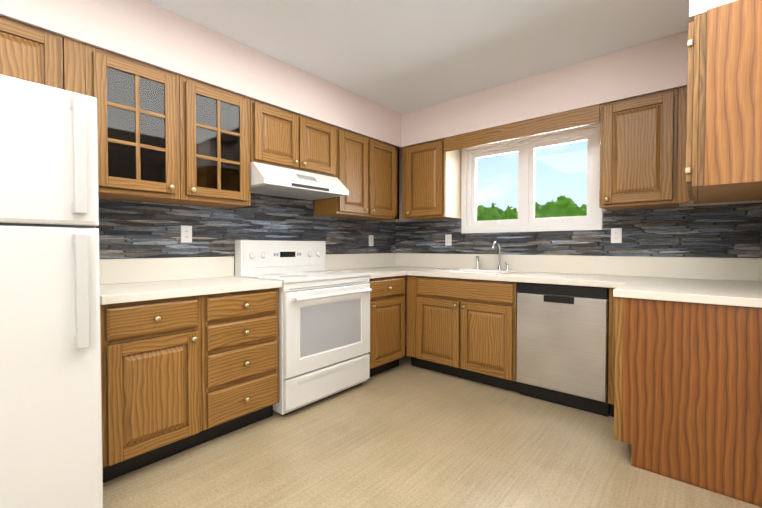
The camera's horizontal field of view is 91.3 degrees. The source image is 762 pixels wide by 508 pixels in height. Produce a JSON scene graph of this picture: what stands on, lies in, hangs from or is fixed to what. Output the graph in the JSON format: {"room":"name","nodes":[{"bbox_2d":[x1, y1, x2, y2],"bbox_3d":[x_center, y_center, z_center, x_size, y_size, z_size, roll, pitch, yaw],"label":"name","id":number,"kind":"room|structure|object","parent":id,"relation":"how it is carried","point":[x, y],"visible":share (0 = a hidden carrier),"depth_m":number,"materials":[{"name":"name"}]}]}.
{"room":"kitchen","nodes":[
{"label":"kitchen","id":0,"kind":"room"},
{"bbox_2d":[63,73,394,258],"bbox_3d":[-1.984,-0.152,1.929,0.150,2.500,6.750,1,1,41],"label":"wall","id":1,"kind":"structure","parent":0,"point":[225,208],"depth_m":2.80,"materials":[{"name":"beige"}]},
{"bbox_2d":[0,16,62,88],"bbox_3d":[-1.884,-0.876,1.634,0.363,0.360,0.713,1,1,41],"label":"upper cabinet","id":2,"kind":"object","parent":1,"relation":"attached to","point":[31,53],"visible":0.56,"depth_m":1.72,"materials":[{"name":"brown wood"}]},
{"bbox_2d":[63,37,179,202],"bbox_3d":[-1.477,-0.696,2.114,0.363,0.740,0.531,1,1,41],"label":"upper cabinet","id":3,"kind":"object","parent":1,"relation":"attached to","point":[138,119],"visible":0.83,"depth_m":2.03,"materials":[{"name":"brown wood"}]},
{"bbox_2d":[163,75,250,208],"bbox_3d":[-1.155,-0.703,2.491,0.363,0.740,0.458,1,1,41],"label":"upper cabinet","id":4,"kind":"object","parent":1,"relation":"attached to","point":[214,147],"visible":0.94,"depth_m":2.38,"materials":[{"name":"brown wood"}]},
{"bbox_2d":[96,193,395,275],"bbox_3d":[-0.789,0.144,3.206,0.012,1.257,2.934,1,1,41],"label":"tile backsplash","id":5,"kind":"structure","parent":1,"relation":"attached to","point":[131,229],"depth_m":2.75,"materials":[{"name":"stone"}]},
{"bbox_2d":[181,225,191,242],"bbox_3d":[-1.331,-0.136,2.549,0.008,0.116,0.072,1,1,41],"label":"electrical outlet","id":6,"kind":"object","parent":5,"relation":"attached to","point":[186,234],"visible":1,"depth_m":2.55,"materials":[{"name":"white plastic"}]},
{"bbox_2d":[369,235,372,245],"bbox_3d":[-0.104,-0.143,3.984,0.008,0.116,0.072,1,1,41],"label":"electrical outlet","id":7,"kind":"object","parent":5,"relation":"attached to","point":[370,240],"visible":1,"depth_m":3.98,"materials":[{"name":"white plastic"}]},
{"bbox_2d":[250,99,335,176],"bbox_3d":[-0.745,-0.865,2.967,0.363,0.435,0.796,1,1,41],"label":"upper cabinet","id":8,"kind":"object","parent":1,"relation":"attached to","point":[279,137],"visible":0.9,"depth_m":2.82,"materials":[{"name":"brown wood"}]},
{"bbox_2d":[250,162,348,199],"bbox_3d":[-0.701,-0.563,2.936,0.474,0.164,0.792,1,1,41],"label":"range hood","id":9,"kind":"object","parent":8,"relation":"attached to","point":[266,179],"visible":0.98,"depth_m":2.79,"materials":[{"name":"white metal"}]},
{"bbox_2d":[313,127,398,220],"bbox_3d":[-0.198,-0.725,3.610,0.363,0.740,0.883,1,1,41],"label":"upper cabinet","id":10,"kind":"object","parent":1,"relation":"attached to","point":[367,172],"visible":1,"depth_m":3.44,"materials":[{"name":"brown wood"}]},
{"bbox_2d":[0,0,737,156],"bbox_3d":[-0.787,-1.212,0.885,2.998,0.337,6.448,1,1,41],"label":"wall","id":11,"kind":"structure","parent":0,"point":[146,32],"depth_m":2.57,"materials":[{"name":"pink paint"}]},
{"bbox_2d":[444,104,599,151],"bbox_3d":[1.088,-1.020,3.099,1.278,0.130,0.020,1,1,41],"label":"window valance","id":12,"kind":"object","parent":11,"relation":"attached to","point":[585,116],"visible":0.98,"depth_m":3.01,"materials":[{"name":"brown wood"}]},
{"bbox_2d":[145,0,688,113],"bbox_3d":[0.050,-1.417,0.166,5.500,0.100,6.750,1,1,41],"label":"ceiling","id":13,"kind":"structure","parent":0,"point":[401,56],"depth_m":2.41,"materials":[{"name":"white paint"}]},
{"bbox_2d":[103,346,761,507],"bbox_3d":[0.050,1.182,0.217,5.500,0.100,6.750,1,1,41],"label":"floor","id":14,"kind":"structure","parent":0,"point":[405,433],"depth_m":1.97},
{"bbox_2d":[0,74,102,507],"bbox_3d":[-1.663,0.243,1.454,0.880,1.730,0.765,1,1,41],"label":"fridge","id":15,"kind":"object","parent":14,"relation":"on","point":[51,456],"visible":1,"depth_m":1.37,"materials":[{"name":"white metal"}]},
{"bbox_2d":[100,295,201,482],"bbox_3d":[-1.351,0.661,2.069,0.648,0.870,0.456,1,1,41],"label":"base cabinet","id":16,"kind":"object","parent":14,"relation":"on","point":[151,383],"visible":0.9,"depth_m":1.86,"materials":[{"name":"brown wood"}]},
{"bbox_2d":[100,256,281,304],"bbox_3d":[-1.193,0.125,2.254,0.634,0.190,0.960,1,1,41],"label":"countertop","id":17,"kind":"structure","parent":16,"relation":"on","point":[138,279],"depth_m":2.29,"materials":[{"name":"beige"}]},
{"bbox_2d":[196,288,278,445],"bbox_3d":[-1.039,0.653,2.434,0.648,0.870,0.500,1,1,41],"label":"base cabinet","id":18,"kind":"object","parent":14,"relation":"on","point":[240,357],"visible":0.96,"depth_m":2.22,"materials":[{"name":"brown wood"}]},
{"bbox_2d":[235,240,371,415],"bbox_3d":[-0.573,0.486,2.917,0.701,1.185,0.832,1,1,41],"label":"stove","id":19,"kind":"object","parent":14,"relation":"on","point":[324,332],"visible":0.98,"depth_m":2.74,"materials":[{"name":"white metal"}]},
{"bbox_2d":[369,275,404,376],"bbox_3d":[-0.151,0.633,3.473,0.648,0.870,0.538,1,1,41],"label":"base cabinet","id":20,"kind":"object","parent":14,"relation":"on","point":[387,324],"visible":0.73,"depth_m":3.27,"materials":[{"name":"brown wood"}]},
{"bbox_2d":[326,253,407,278],"bbox_3d":[-0.167,0.101,3.452,0.638,0.190,0.506,1,1,41],"label":"countertop","id":21,"kind":"structure","parent":20,"relation":"on","point":[380,265],"depth_m":3.79,"materials":[{"name":"beige"}]},
{"bbox_2d":[406,275,518,392],"bbox_3d":[0.810,0.635,3.371,1.033,0.870,0.648,1,1,41],"label":"base cabinet","id":22,"kind":"object","parent":14,"relation":"on","point":[462,328],"visible":0.88,"depth_m":3.10,"materials":[{"name":"brown wood"}]},
{"bbox_2d":[408,253,639,287],"bbox_3d":[1.101,0.108,3.120,2.996,0.190,0.636,1,1,41],"label":"countertop","id":23,"kind":"structure","parent":22,"relation":"on","point":[591,271],"depth_m":3.19,"materials":[{"name":"beige"}]},
{"bbox_2d":[435,268,516,274],"bbox_3d":[0.844,0.240,3.322,0.584,0.187,0.414,1,1,41],"label":"sink","id":24,"kind":"object","parent":23,"relation":"in","point":[476,271],"visible":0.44,"depth_m":3.36,"materials":[{"name":"white ceramic"}]},
{"bbox_2d":[474,241,508,269],"bbox_3d":[0.997,0.018,3.440,0.365,0.275,0.186,1,1,41],"label":"faucet","id":25,"kind":"object","parent":23,"relation":"on","point":[499,257],"visible":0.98,"depth_m":3.43,"materials":[{"name":"silver metal"}]},
{"bbox_2d":[516,282,609,416],"bbox_3d":[1.436,0.647,2.841,0.596,0.866,0.600,1,1,41],"label":"dishwasher","id":26,"kind":"object","parent":14,"relation":"on","point":[562,339],"visible":0.88,"depth_m":2.60,"materials":[{"name":"grey metal"}]},
{"bbox_2d":[608,288,761,506],"bbox_3d":[1.800,0.657,2.222,0.752,0.870,1.109,1,1,41],"label":"base cabinet","id":27,"kind":"object","parent":14,"relation":"on","point":[685,390],"visible":0.83,"depth_m":1.77,"materials":[{"name":"brown wood"}]},
{"bbox_2d":[608,257,761,307],"bbox_3d":[1.626,0.131,1.934,0.656,0.190,0.486,1,1,41],"label":"countertop","id":28,"kind":"structure","parent":27,"relation":"on","point":[725,281],"depth_m":2.40,"materials":[{"name":"beige"}]},
{"bbox_2d":[395,127,761,345],"bbox_3d":[2.251,-0.166,2.651,5.350,2.500,0.150,1,1,41],"label":"wall","id":29,"kind":"structure","parent":0,"point":[687,204],"depth_m":3.74,"materials":[{"name":"beige"}]},
{"bbox_2d":[402,139,460,220],"bbox_3d":[0.500,-0.729,3.796,0.508,0.740,0.363,1,1,41],"label":"upper cabinet","id":30,"kind":"object","parent":29,"relation":"attached to","point":[431,180],"visible":0.9,"depth_m":3.66,"materials":[{"name":"brown wood"}]},
{"bbox_2d":[461,123,602,232],"bbox_3d":[1.319,-0.636,3.392,1.240,0.870,0.111,1,1,41],"label":"window","id":31,"kind":"structure","parent":29,"relation":"in","point":[526,221],"depth_m":3.36,"materials":[{"name":"white plastic"}]},
{"bbox_2d":[396,203,761,257],"bbox_3d":[1.303,-0.171,3.352,2.996,0.355,0.012,1,1,41],"label":"tile backsplash","id":32,"kind":"structure","parent":29,"relation":"attached to","point":[728,231],"depth_m":2.82,"materials":[{"name":"stone"}]},
{"bbox_2d":[445,234,451,245],"bbox_3d":[0.697,-0.145,3.855,0.072,0.116,0.008,1,1,41],"label":"electrical outlet","id":33,"kind":"object","parent":32,"relation":"attached to","point":[448,239],"visible":1,"depth_m":3.85,"materials":[{"name":"white plastic"}]},
{"bbox_2d":[611,228,621,242],"bbox_3d":[1.826,-0.143,2.890,0.072,0.116,0.008,1,1,41],"label":"electrical outlet","id":34,"kind":"object","parent":32,"relation":"attached to","point":[616,235],"visible":1,"depth_m":2.89,"materials":[{"name":"white plastic"}]},
{"bbox_2d":[599,86,687,210],"bbox_3d":[1.859,-0.706,2.635,0.498,0.740,0.363,1,1,41],"label":"upper cabinet","id":35,"kind":"object","parent":29,"relation":"attached to","point":[643,140],"visible":1,"depth_m":2.51,"materials":[{"name":"brown wood"}]},
{"bbox_3d":[2.023,-0.149,1.793,0.120,2.500,1.449,1,1,41],"label":"wall","id":36,"kind":"structure","parent":0,"visible":0},
{"bbox_2d":[685,0,761,203],"bbox_3d":[1.794,-0.682,1.888,0.362,0.759,0.911,1,1,41],"label":"upper cabinet","id":37,"kind":"object","parent":36,"relation":"attached to","point":[724,126],"visible":0.98,"depth_m":1.58,"materials":[{"name":"brown wood"}]},
{"bbox_2d":[760,206,761,257],"bbox_3d":[2.108,-0.134,1.997,0.012,0.335,1.000,1,1,41],"label":"tile backsplash","id":38,"kind":"structure","parent":36,"relation":"attached to","point":[761,234],"depth_m":2.36,"materials":[{"name":"stone"}]},
{"label":"outside","id":39,"kind":"structure","parent":0,"visible":0},
{"bbox_2d":[477,141,586,220],"bbox_3d":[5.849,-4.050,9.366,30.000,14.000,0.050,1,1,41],"label":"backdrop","id":40,"kind":"structure","parent":39,"point":[505,191],"depth_m":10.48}
]}

